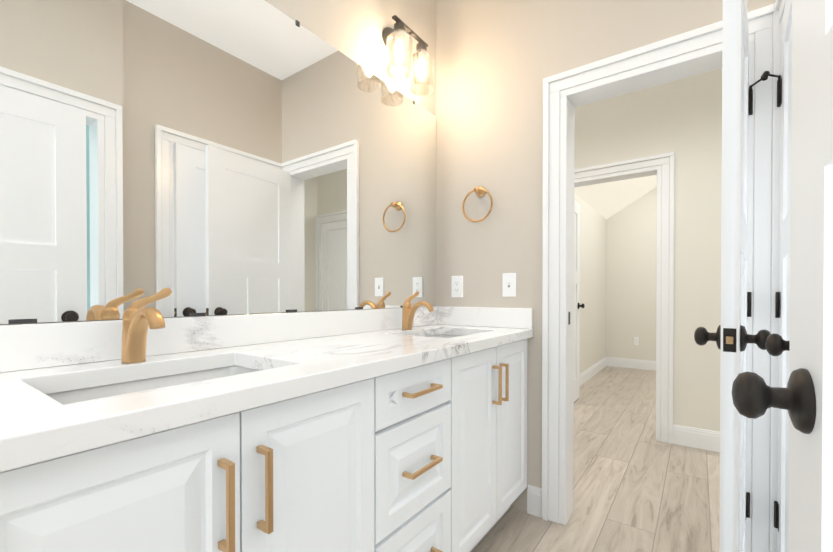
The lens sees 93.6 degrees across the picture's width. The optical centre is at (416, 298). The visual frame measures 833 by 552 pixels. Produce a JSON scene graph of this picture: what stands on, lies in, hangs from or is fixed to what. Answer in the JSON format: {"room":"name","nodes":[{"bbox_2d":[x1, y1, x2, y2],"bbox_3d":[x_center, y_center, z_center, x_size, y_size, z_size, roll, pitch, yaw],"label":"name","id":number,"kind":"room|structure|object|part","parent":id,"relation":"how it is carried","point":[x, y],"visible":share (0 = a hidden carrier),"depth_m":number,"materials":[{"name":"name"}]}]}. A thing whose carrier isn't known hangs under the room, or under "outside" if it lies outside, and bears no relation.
{"room":"bathroom","nodes":[
{"label":"bathroom","id":0,"kind":"room"},
{"bbox_2d":[0,0,435,324],"bbox_3d":[-0.853,-0.314,0.990,0.120,2.740,3.370,0,1,36],"label":"wall","id":1,"kind":"structure","parent":0,"point":[352,29],"depth_m":1.76,"materials":[{"name":"beige paint"}]},
{"bbox_2d":[382,15,433,95],"bbox_3d":[-0.043,-1.165,1.866,0.160,0.279,0.295,0,1,36],"label":"sconce","id":2,"kind":"object","parent":1,"relation":"attached to","point":[397,39],"visible":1,"depth_m":1.84,"materials":[{"name":"black"}]},
{"bbox_2d":[394,21,404,38],"bbox_3d":[-0.078,-1.225,1.783,0.052,0.062,0.052,0,1,36],"label":"socket","id":3,"kind":"object","parent":2,"relation":"attached to","point":[399,26],"depth_m":1.76,"materials":[{"name":"black metal"}]},
{"bbox_3d":[-0.078,-1.118,1.784,0.120,0.185,0.120,0,1,36],"label":"jar glass","id":4,"kind":"part","parent":2,"relation":"part of","materials":[{"name":"clear glass"}]},
{"bbox_2d":[416,41,426,57],"bbox_3d":[0.025,-1.226,1.925,0.052,0.062,0.052,0,1,36],"label":"socket","id":5,"kind":"object","parent":2,"relation":"attached to","point":[421,46],"depth_m":1.90,"materials":[{"name":"black metal"}]},
{"bbox_3d":[0.025,-1.119,1.926,0.120,0.185,0.120,0,1,36],"label":"jar glass","id":6,"kind":"part","parent":2,"relation":"part of","materials":[{"name":"clear glass"}]},
{"bbox_2d":[574,194,605,372],"bbox_3d":[1.969,-0.344,4.762,0.120,2.740,3.090,0,1,36],"label":"wall","id":7,"kind":"structure","parent":0,"point":[592,285],"depth_m":5.12,"materials":[{"name":"beige paint"}]},
{"bbox_2d":[580,357,606,385],"bbox_3d":[2.023,0.959,4.733,0.014,0.135,2.850,0,1,36],"label":"baseboard","id":8,"kind":"structure","parent":7,"relation":"attached to","point":[588,375],"depth_m":5.10,"materials":[{"name":"white paint"}]},
{"bbox_2d":[471,366,719,551],"bbox_3d":[1.668,1.078,1.999,4.000,0.060,7.940,0,1,36],"label":"floor","id":9,"kind":"structure","parent":0,"point":[637,487],"depth_m":2.14,"materials":[{"name":"brown wood"}]},
{"bbox_2d":[0,336,533,551],"bbox_3d":[-0.196,0.624,1.314,0.570,0.859,1.843,0,1,36],"label":"bathroom vanity","id":10,"kind":"object","parent":9,"relation":"on","point":[138,428],"depth_m":0.84,"materials":[{"name":"white paint"}]},
{"bbox_3d":[-0.435,0.572,0.576,0.020,0.725,0.359,0,1,36],"label":"door","id":11,"kind":"part","parent":10,"relation":"part of","materials":[{"name":"white paint"}]},
{"bbox_3d":[-0.332,0.430,0.678,0.028,0.011,0.011,0,1,36],"label":"pull post","id":12,"kind":"part","parent":10,"relation":"part of","materials":[{"name":"gold metal"}]},
{"bbox_3d":[-0.332,0.286,0.677,0.028,0.011,0.011,0,1,36],"label":"pull post","id":13,"kind":"part","parent":10,"relation":"part of","materials":[{"name":"gold metal"}]},
{"bbox_3d":[-0.289,0.430,0.738,0.028,0.011,0.011,0,1,36],"label":"pull post","id":14,"kind":"part","parent":10,"relation":"part of","materials":[{"name":"gold metal"}]},
{"bbox_3d":[-0.289,0.286,0.737,0.028,0.011,0.011,0,1,36],"label":"pull post","id":15,"kind":"part","parent":10,"relation":"part of","materials":[{"name":"gold metal"}]},
{"bbox_2d":[0,324,533,459],"bbox_3d":[-0.203,0.174,1.307,0.563,0.040,1.858,0,1,36],"label":"countertop","id":16,"kind":"structure","parent":10,"relation":"on","point":[35,416],"depth_m":0.81,"materials":[{"name":"white stone"}]},
{"bbox_2d":[116,288,171,371],"bbox_3d":[-0.626,0.065,0.947,0.175,0.184,0.108,0,1,36],"label":"faucet","id":17,"kind":"object","parent":16,"relation":"on","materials":[{"name":"gold metal"}]},
{"bbox_2d":[56,360,259,395],"bbox_3d":[-0.526,0.263,0.857,0.334,0.154,0.464,0,1,36],"label":"sink","id":18,"kind":"object","parent":16,"relation":"in","point":[146,379],"depth_m":0.95,"materials":[{"name":"white ceramic"}]},
{"bbox_2d":[400,292,435,331],"bbox_3d":[0.023,0.058,1.847,0.175,0.184,0.108,0,1,36],"label":"faucet","id":19,"kind":"object","parent":16,"relation":"on","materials":[{"name":"gold metal"}]},
{"bbox_2d":[424,332,463,335],"bbox_3d":[0.124,0.255,1.758,0.334,0.154,0.464,0,1,36],"label":"sink","id":20,"kind":"object","parent":16,"relation":"in","point":[425,333],"depth_m":1.98,"materials":[{"name":"white ceramic"}]},
{"bbox_3d":[-0.222,0.570,0.871,0.020,0.725,0.361,0,1,36],"label":"door","id":21,"kind":"part","parent":10,"relation":"part of","materials":[{"name":"white paint"}]},
{"bbox_3d":[-0.026,0.499,1.103,0.028,0.011,0.011,0,1,36],"label":"pull post","id":22,"kind":"part","parent":10,"relation":"part of","materials":[{"name":"gold metal"}]},
{"bbox_3d":[-0.026,0.273,1.101,0.028,0.011,0.011,0,1,36],"label":"pull post","id":23,"kind":"part","parent":10,"relation":"part of","materials":[{"name":"gold metal"}]},
{"bbox_3d":[-0.002,0.275,1.173,0.020,0.140,0.379,0,1,36],"label":"drawer","id":24,"kind":"part","parent":10,"relation":"part of","materials":[{"name":"white paint"}]},
{"bbox_3d":[-0.002,0.499,1.175,0.020,0.282,0.379,0,1,36],"label":"drawer","id":25,"kind":"part","parent":10,"relation":"part of","materials":[{"name":"white paint"}]},
{"bbox_3d":[-0.002,0.791,1.177,0.020,0.277,0.379,0,1,36],"label":"drawer","id":26,"kind":"part","parent":10,"relation":"part of","materials":[{"name":"white paint"}]},
{"bbox_3d":[0.059,0.790,1.222,0.028,0.011,0.011,0,1,36],"label":"pull post","id":27,"kind":"part","parent":10,"relation":"part of","materials":[{"name":"gold metal"}]},
{"bbox_3d":[0.059,0.498,1.220,0.028,0.011,0.011,0,1,36],"label":"pull post","id":28,"kind":"part","parent":10,"relation":"part of","materials":[{"name":"gold metal"}]},
{"bbox_3d":[0.217,0.565,1.479,0.020,0.725,0.358,0,1,36],"label":"door","id":29,"kind":"part","parent":10,"relation":"part of","materials":[{"name":"white paint"}]},
{"bbox_3d":[0.429,0.562,1.774,0.020,0.725,0.360,0,1,36],"label":"door","id":30,"kind":"part","parent":10,"relation":"part of","materials":[{"name":"white paint"}]},
{"bbox_2d":[436,0,775,510],"bbox_3d":[1.102,-0.318,1.546,3.440,2.740,0.060,0,1,36],"label":"wall","id":31,"kind":"structure","parent":0,"point":[497,61],"depth_m":1.96,"materials":[{"name":"beige paint"}]},
{"bbox_2d":[0,308,399,371],"bbox_3d":[-0.429,0.102,1.457,0.020,0.099,1.837,0,1,36],"label":"backsplash","id":32,"kind":"structure","parent":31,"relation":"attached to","point":[42,345],"depth_m":1.13,"materials":[{"name":"white stone"}]},
{"bbox_2d":[451,276,462,296],"bbox_3d":[0.222,-0.063,2.141,0.072,0.118,0.007,0,1,36],"label":"electrical outlet plate","id":33,"kind":"object","parent":31,"relation":"attached to","point":[456,286],"visible":1,"depth_m":2.14,"materials":[{"name":"white plastic"}]},
{"bbox_2d":[462,187,492,221],"bbox_3d":[0.324,-0.488,2.033,0.176,0.193,0.058,0,1,36],"label":"towel ring","id":34,"kind":"object","parent":31,"relation":"attached to","point":[480,191],"visible":1,"depth_m":2.02,"materials":[{"name":"gold metal"}]},
{"bbox_2d":[436,306,531,327],"bbox_3d":[0.333,0.098,2.053,0.559,0.099,0.020,0,1,36],"label":"backsplash","id":35,"kind":"structure","parent":31,"relation":"attached to","point":[486,317],"depth_m":2.01,"materials":[{"name":"white stone"}]},
{"bbox_2d":[502,273,515,296],"bbox_3d":[0.463,-0.067,1.962,0.072,0.118,0.016,0,1,36],"label":"switch plate","id":36,"kind":"object","parent":31,"relation":"attached to","point":[508,284],"visible":1,"depth_m":1.96,"materials":[{"name":"white plastic"}]},
{"bbox_2d":[527,491,541,517],"bbox_3d":[0.574,0.997,1.892,0.075,0.105,0.014,0,1,36],"label":"baseboard","id":37,"kind":"structure","parent":31,"relation":"attached to","point":[534,504],"depth_m":1.89,"materials":[{"name":"white paint"}]},
{"bbox_2d":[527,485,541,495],"bbox_3d":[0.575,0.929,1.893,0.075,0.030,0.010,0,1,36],"label":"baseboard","id":38,"kind":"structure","parent":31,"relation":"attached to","point":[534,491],"depth_m":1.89,"materials":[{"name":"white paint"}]},
{"bbox_2d":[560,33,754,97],"bbox_3d":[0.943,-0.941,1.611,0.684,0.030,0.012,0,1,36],"label":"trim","id":39,"kind":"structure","parent":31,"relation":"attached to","point":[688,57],"depth_m":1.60,"materials":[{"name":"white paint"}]},
{"bbox_2d":[543,4,774,93],"bbox_3d":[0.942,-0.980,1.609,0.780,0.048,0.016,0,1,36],"label":"trim","id":40,"kind":"structure","parent":31,"relation":"attached to","point":[701,42],"depth_m":1.58,"materials":[{"name":"white paint"}]},
{"bbox_2d":[542,0,785,551],"bbox_3d":[0.729,0.013,1.319,0.836,2.082,1.014,0,1,36],"label":"door frame","id":41,"kind":"structure","parent":31,"relation":"attached to","point":[763,104],"depth_m":1.58,"materials":[{"name":"white paint"}]},
{"bbox_3d":[1.021,-0.942,1.719,0.684,0.030,0.012,0,1,36],"label":"outer head casing trim","id":42,"kind":"part","parent":41,"relation":"part of","materials":[{"name":"white wood"}]},
{"bbox_3d":[1.018,-1.013,1.020,0.026,0.027,0.881,0,1,36],"label":"inside head casing trim","id":43,"kind":"part","parent":41,"relation":"part of","materials":[{"name":"white wood"}]},
{"bbox_3d":[1.030,-0.975,1.028,0.016,0.048,0.854,0,1,36],"label":"inside head casing trim","id":44,"kind":"part","parent":41,"relation":"part of","materials":[{"name":"white wood"}]},
{"bbox_2d":[574,175,656,218],"bbox_3d":[2.347,-1.441,4.407,0.900,0.540,2.970,0,1,36],"label":"ceiling","id":45,"kind":"structure","parent":0,"point":[607,200],"depth_m":5.04,"materials":[{"name":"beige paint"}]},
{"bbox_2d":[606,187,656,360],"bbox_3d":[4.232,-0.345,4.960,3.320,2.740,0.120,0,1,36],"label":"wall","id":46,"kind":"structure","parent":0,"point":[631,258],"depth_m":5.68,"materials":[{"name":"beige paint"}]},
{"bbox_2d":[606,357,655,370],"bbox_3d":[4.144,0.958,4.950,3.200,0.135,0.014,0,1,36],"label":"baseboard","id":47,"kind":"structure","parent":46,"relation":"attached to","point":[632,364],"depth_m":5.68,"materials":[{"name":"white paint"}]},
{"bbox_2d":[633,337,638,344],"bbox_3d":[3.176,0.620,5.650,0.072,0.118,0.007,0,1,36],"label":"electrical outlet plate","id":48,"kind":"object","parent":46,"relation":"attached to","point":[636,341],"visible":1,"depth_m":5.65,"materials":[{"name":"white plastic"}]},
{"bbox_2d":[574,68,721,431],"bbox_3d":[1.897,-0.328,2.835,1.740,2.740,0.120,0,1,36],"label":"wall","id":49,"kind":"structure","parent":0,"point":[691,122],"depth_m":2.75,"materials":[{"name":"beige paint"}]},
{"bbox_2d":[574,152,673,443],"bbox_3d":[1.492,-0.002,3.114,0.934,2.082,0.149,0,1,36],"label":"door frame","id":50,"kind":"structure","parent":49,"relation":"attached to","point":[665,300],"depth_m":2.83,"materials":[{"name":"white paint"}]},
{"bbox_3d":[1.461,-0.952,3.063,0.784,0.030,0.012,0,1,36],"label":"inner head casing trim","id":51,"kind":"part","parent":50,"relation":"part of","materials":[{"name":"white wood"}]},
{"bbox_3d":[1.459,-0.991,3.061,0.880,0.048,0.016,0,1,36],"label":"inner head casing trim","id":52,"kind":"part","parent":50,"relation":"part of","materials":[{"name":"white wood"}]},
{"bbox_3d":[1.456,-1.029,3.056,0.934,0.027,0.026,0,1,36],"label":"inner head casing trim","id":53,"kind":"part","parent":50,"relation":"part of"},
{"bbox_2d":[673,424,719,451],"bbox_3d":[2.166,0.976,2.568,0.806,0.135,0.014,0,1,36],"label":"baseboard","id":54,"kind":"structure","parent":49,"relation":"attached to","point":[697,440],"depth_m":2.72,"materials":[{"name":"white paint"}]},
{"bbox_3d":[0.891,-0.334,3.560,0.740,2.740,0.120,0,1,36],"label":"wall","id":55,"kind":"structure","parent":0,"visible":0},
{"bbox_2d":[574,202,579,398],"bbox_3d":[1.442,0.033,3.717,0.035,1.980,0.749,0,1,36],"label":"door","id":56,"kind":"structure","parent":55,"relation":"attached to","point":[574,297],"depth_m":3.93,"materials":[{"name":"white paint"}]},
{"bbox_2d":[574,378,576,401],"bbox_3d":[1.442,0.913,3.723,0.035,0.220,0.522,0,1,36],"label":"rail","id":57,"kind":"object","parent":56,"relation":"attached to","point":[575,389],"visible":0.14,"depth_m":3.88,"materials":[{"name":"white paint"}]},
{"bbox_2d":[574,200,576,213],"bbox_3d":[1.442,-0.900,3.709,0.035,0.115,0.522,0,1,36],"label":"rail","id":58,"kind":"object","parent":56,"relation":"attached to","point":[575,206],"visible":0.21,"depth_m":3.85,"materials":[{"name":"white paint"}]},
{"bbox_3d":[1.628,0.031,3.975,0.035,1.980,0.115,0,1,36],"label":"door stile","id":59,"kind":"part","parent":56,"relation":"part of","materials":[{"name":"white wood"}]},
{"bbox_3d":[1.311,0.056,1.308,0.124,1.995,0.019,0,1,36],"label":"door frame","id":60,"kind":"structure","parent":0,"visible":0},
{"bbox_2d":[778,7,791,551],"bbox_3d":[1.028,0.054,1.053,0.037,1.980,0.751,0,1,40],"label":"door","id":61,"kind":"structure","parent":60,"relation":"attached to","point":[789,137],"depth_m":1.26,"materials":[{"name":"white paint"}]},
{"bbox_2d":[774,501,777,527],"bbox_3d":[1.253,0.753,1.361,0.013,0.090,0.013,0,1,40],"label":"hinge","id":62,"kind":"object","parent":61,"relation":"attached to","point":[775,514],"depth_m":1.36,"materials":[{"name":"black metal"}]},
{"bbox_2d":[775,292,778,317],"bbox_3d":[1.253,0.023,1.355,0.013,0.090,0.013,0,1,40],"label":"hinge","id":63,"kind":"object","parent":61,"relation":"attached to","point":[776,304],"depth_m":1.35,"materials":[{"name":"black metal"}]},
{"bbox_2d":[765,333,789,355],"bbox_3d":[0.794,0.102,0.845,0.060,0.066,0.066,0,1,40],"label":"door knob","id":64,"kind":"object","parent":61,"relation":"attached to","point":[776,345],"visible":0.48,"depth_m":0.84,"materials":[{"name":"black metal"}]},
{"bbox_2d":[777,79,780,106],"bbox_3d":[1.253,-0.707,1.350,0.013,0.090,0.013,0,1,40],"label":"hinge","id":65,"kind":"object","parent":61,"relation":"attached to","point":[778,93],"depth_m":1.35,"materials":[{"name":"black metal"}]},
{"bbox_3d":[1.246,0.023,1.341,0.002,0.088,0.029,0,1,40],"label":"door hinge leaf","id":66,"kind":"part","parent":61,"relation":"part of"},
{"bbox_3d":[1.232,0.052,1.296,0.035,1.980,0.112,0,1,40],"label":"door stile","id":67,"kind":"part","parent":61,"relation":"part of","materials":[{"name":"white wood"}]},
{"bbox_2d":[783,208,790,551],"bbox_3d":[1.029,0.289,1.054,0.036,1.070,0.522,0,1,40],"label":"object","id":68,"kind":"object","parent":61,"relation":"attached to","point":[788,414],"depth_m":1.10,"materials":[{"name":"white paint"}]},
{"bbox_3d":[1.029,-0.186,1.051,0.035,0.120,0.522,0,1,40],"label":"middle door rail","id":69,"kind":"part","parent":68,"relation":"part of","materials":[{"name":"white wood"}]},
{"bbox_2d":[784,0,791,41],"bbox_3d":[1.029,-0.879,1.045,0.035,0.115,0.522,0,1,40],"label":"rail","id":70,"kind":"object","parent":61,"relation":"attached to","point":[788,12],"visible":0.4,"depth_m":1.18,"materials":[{"name":"white paint"}]},
{"label":"rod","id":71,"kind":"object","parent":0,"visible":0},
{"bbox_3d":[1.225,-0.765,1.344,0.039,0.007,0.049,0,1,40],"label":"door","id":72,"kind":"structure","parent":71,"relation":"attached to","visible":0},
{"bbox_2d":[762,71,769,77],"bbox_3d":[1.193,-0.765,1.337,0.008,0.021,0.022,0,0,-5],"label":"bumper cover","id":73,"kind":"object","parent":72,"relation":"attached to","point":[765,74],"visible":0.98,"depth_m":1.33,"materials":[{"name":"black rubber"}]},
{"label":"door","id":74,"kind":"structure","parent":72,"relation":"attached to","visible":0},
{"bbox_2d":[724,0,748,551],"bbox_3d":[0.973,0.052,1.189,0.035,1.980,0.652,0,1,42],"label":"door","id":75,"kind":"structure","parent":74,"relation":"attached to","point":[729,426],"depth_m":1.28,"materials":[{"name":"white paint"}]},
{"bbox_2d":[723,328,735,351],"bbox_3d":[0.757,0.101,0.945,0.025,0.057,0.001,0,1,41],"label":"door latch plate","id":76,"kind":"object","parent":75,"relation":"attached to","point":[731,332],"visible":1,"depth_m":0.94,"materials":[{"name":"black metal"}]},
{"bbox_2d":[726,336,732,343],"bbox_3d":[0.755,0.101,0.942,0.014,0.018,0.005,0,1,41],"label":"latch bolt","id":77,"kind":"object","parent":75,"relation":"attached to","point":[729,339],"visible":1,"depth_m":0.94,"materials":[{"name":"gold metal"}]},
{"bbox_2d":[694,0,770,551],"bbox_3d":[0.936,0.053,1.147,0.156,1.980,0.540,0,1,41],"label":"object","id":78,"kind":"structure","parent":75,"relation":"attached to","point":[737,251],"depth_m":0.95,"materials":[{"name":"white paint"}]},
{"bbox_3d":[0.765,0.101,1.026,0.060,0.066,0.066,0,1,41],"label":"door knob","id":79,"kind":"part","parent":78,"relation":"part of","materials":[{"name":"black metal"}]},
{"bbox_3d":[0.974,0.347,1.192,0.035,0.950,0.100,0,1,41],"label":"door mullion","id":80,"kind":"part","parent":78,"relation":"part of","materials":[{"name":"white wood"}]},
{"bbox_3d":[0.974,-0.188,1.188,0.035,0.120,0.425,0,1,41],"label":"middle door rail","id":81,"kind":"part","parent":78,"relation":"part of","materials":[{"name":"white wood"}]},
{"bbox_3d":[0.974,-0.880,1.183,0.035,0.115,0.425,0,1,41],"label":"top door rail","id":82,"kind":"part","parent":78,"relation":"part of","materials":[{"name":"white wood"}]},
{"bbox_3d":[0.837,0.101,0.963,0.060,0.066,0.066,0,1,42],"label":"door knob","id":83,"kind":"part","parent":78,"relation":"part of","materials":[{"name":"black metal"}]},
{"bbox_3d":[1.152,0.051,1.391,0.035,1.980,0.112,0,1,42],"label":"door stile","id":84,"kind":"part","parent":75,"relation":"part of","materials":[{"name":"white wood"}]},
{"bbox_2d":[746,492,749,517],"bbox_3d":[1.208,0.753,1.426,0.013,0.090,0.013,0,1,42],"label":"hinge","id":85,"kind":"object","parent":75,"relation":"attached to","point":[748,505],"depth_m":1.42,"materials":[{"name":"black metal"}]},
{"bbox_2d":[748,292,751,316],"bbox_3d":[1.208,0.023,1.420,0.013,0.090,0.013,0,1,42],"label":"hinge","id":86,"kind":"object","parent":75,"relation":"attached to","point":[749,303],"depth_m":1.42,"materials":[{"name":"black metal"}]},
{"bbox_2d":[749,89,752,114],"bbox_3d":[1.208,-0.707,1.414,0.013,0.090,0.013,0,1,42],"label":"hinge","id":87,"kind":"object","parent":75,"relation":"attached to","point":[750,101],"depth_m":1.41,"materials":[{"name":"black metal"}]},
{"bbox_3d":[0.101,0.068,-0.197,0.124,1.995,0.019,0,1,36],"label":"door frame","id":88,"kind":"structure","parent":0,"visible":0},
{"bbox_2d":[732,0,832,551],"bbox_3d":[0.262,0.061,0.151,0.156,1.980,0.718,0,1,33],"label":"door","id":89,"kind":"structure","parent":88,"relation":"attached to","point":[804,398],"depth_m":0.39,"materials":[{"name":"white paint"}]},
{"bbox_3d":[0.376,0.106,0.419,0.060,0.066,0.066,0,1,33],"label":"knob","id":90,"kind":"part","parent":89,"relation":"part of","materials":[{"name":"black metal"}]},
{"bbox_3d":[0.259,-0.179,0.145,0.035,0.120,0.485,0,1,33],"label":"rail","id":91,"kind":"part","parent":89,"relation":"part of","materials":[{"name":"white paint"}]},
{"bbox_3d":[-0.436,-0.484,1.458,0.005,1.068,1.858,0,1,36],"label":"wall mirror","id":92,"kind":"object","parent":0,"visible":0},
{"bbox_2d":[0,0,435,323],"bbox_3d":[-0.434,-0.484,1.456,0.001,1.068,1.858,0,1,36],"label":"wall mirror","id":93,"kind":"object","parent":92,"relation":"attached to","point":[219,157],"visible":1,"depth_m":1.16,"materials":[{"name":"white mirror"}]},
{"bbox_2d":[9,319,36,323],"bbox_3d":[-0.865,0.051,0.860,0.003,0.010,0.044,0,1,36],"label":"mirror clip","id":94,"kind":"object","parent":93,"relation":"attached to","point":[17,321],"visible":1,"depth_m":0.86,"materials":[{"name":"grey metal"}]},
{"bbox_2d":[190,313,205,315],"bbox_3d":[-0.648,0.049,1.160,0.003,0.010,0.044,0,1,36],"label":"mirror clip","id":95,"kind":"object","parent":93,"relation":"attached to","point":[197,314],"visible":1,"depth_m":1.16,"materials":[{"name":"grey metal"}]}
]}

